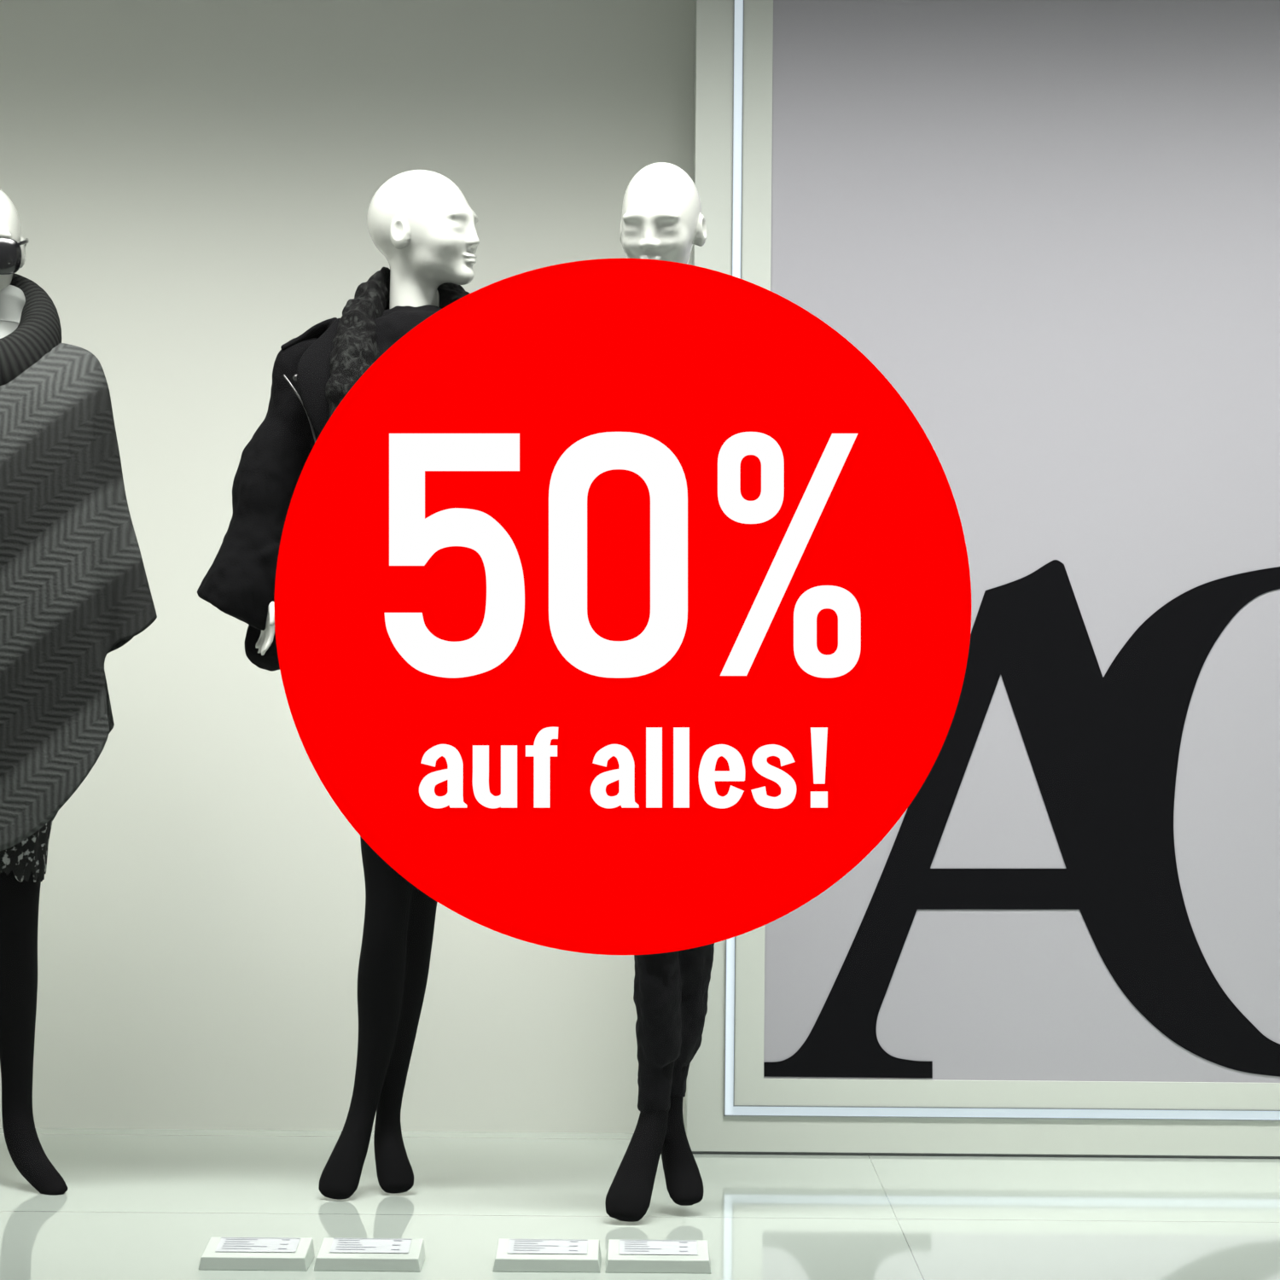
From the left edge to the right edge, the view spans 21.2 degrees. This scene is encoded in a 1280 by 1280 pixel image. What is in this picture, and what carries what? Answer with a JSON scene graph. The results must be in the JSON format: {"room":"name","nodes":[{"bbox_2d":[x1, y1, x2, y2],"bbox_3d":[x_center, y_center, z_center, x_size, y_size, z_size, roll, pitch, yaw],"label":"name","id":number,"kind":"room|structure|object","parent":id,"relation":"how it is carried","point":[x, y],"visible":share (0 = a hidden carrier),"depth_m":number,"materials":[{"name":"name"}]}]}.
{"room":"shop","nodes":[
{"label":"shop","id":0,"kind":"room"},
{"bbox_2d":[0,0,694,1133],"bbox_3d":[0.154,-0.469,6.830,4.300,2.900,0.100,1,0,0],"label":"wall","id":1,"kind":"structure","parent":0,"point":[191,185],"depth_m":6.78,"materials":[{"name":"paint"}]},
{"bbox_2d":[0,1128,1279,1279],"bbox_3d":[0.141,1.011,5.980,4.300,0.060,1.800,1,0,0],"label":"floor","id":2,"kind":"structure","parent":0,"point":[136,1204],"depth_m":5.84,"materials":[{"name":"tile"}]},
{"bbox_2d":[0,189,157,1195],"bbox_3d":[-1.163,0.080,6.074,0.614,1.789,0.320,1,0,0],"label":"mannequin","id":3,"kind":"object","parent":2,"relation":"on","point":[74,587],"visible":1,"depth_m":5.96},
{"bbox_2d":[197,1236,314,1270],"bbox_3d":[-0.599,0.959,5.339,0.168,0.031,0.125,1,0,0],"label":"price sign","id":4,"kind":"object","parent":2,"relation":"on","point":[224,1253],"visible":1,"depth_m":5.30,"materials":[{"name":"grey plastic"}]},
{"bbox_2d":[197,169,479,1199],"bbox_3d":[-0.396,0.069,6.048,0.761,1.805,0.362,1,0,0],"label":"mannequin","id":5,"kind":"object","parent":2,"relation":"on","point":[424,226],"visible":0.44,"depth_m":5.99},
{"bbox_2d":[313,1237,425,1271],"bbox_3d":[-0.422,0.961,5.340,0.166,0.031,0.125,1,0,0],"label":"price sign","id":6,"kind":"object","parent":2,"relation":"on","point":[339,1254],"visible":1,"depth_m":5.30,"materials":[{"name":"grey plastic"}]},
{"bbox_2d":[492,1238,601,1272],"bbox_3d":[-0.144,0.963,5.346,0.167,0.031,0.125,1,0,0],"label":"price sign","id":7,"kind":"object","parent":2,"relation":"on","point":[517,1255],"visible":1,"depth_m":5.31,"materials":[{"name":"grey plastic"}]},
{"bbox_2d":[605,1239,711,1273],"bbox_3d":[0.029,0.965,5.347,0.165,0.031,0.125,1,0,0],"label":"price sign","id":8,"kind":"object","parent":2,"relation":"on","point":[629,1256],"visible":1,"depth_m":5.31,"materials":[{"name":"grey plastic"}]},
{"bbox_2d":[605,162,714,1221],"bbox_3d":[0.042,0.077,5.853,0.486,1.797,0.276,1,0,-5],"label":"mannequin","id":9,"kind":"object","parent":2,"relation":"on","point":[662,218],"visible":0.24,"depth_m":5.81},
{"bbox_2d":[685,0,1279,1158],"bbox_3d":[1.177,-0.385,6.642,2.152,2.750,0.272,1,0,0],"label":"poster","id":10,"kind":"object","parent":2,"relation":"on","point":[1051,228],"visible":0.92,"depth_m":6.52,"materials":[{"name":"grey paper"}]},
{"bbox_3d":[0.154,-0.469,5.103,4.300,2.900,0.006,0,0,0],"label":"glass pane","id":11,"kind":"object","parent":2,"relation":"on","visible":0},
{"bbox_2d":[274,258,971,954],"bbox_3d":[-0.025,-0.050,5.098,1.042,1.042,0.002,1,0,0],"label":"sticker","id":12,"kind":"object","parent":11,"relation":"attached to","point":[622,606],"visible":1,"depth_m":5.10,"materials":[{"name":"red plastic"}]}
]}

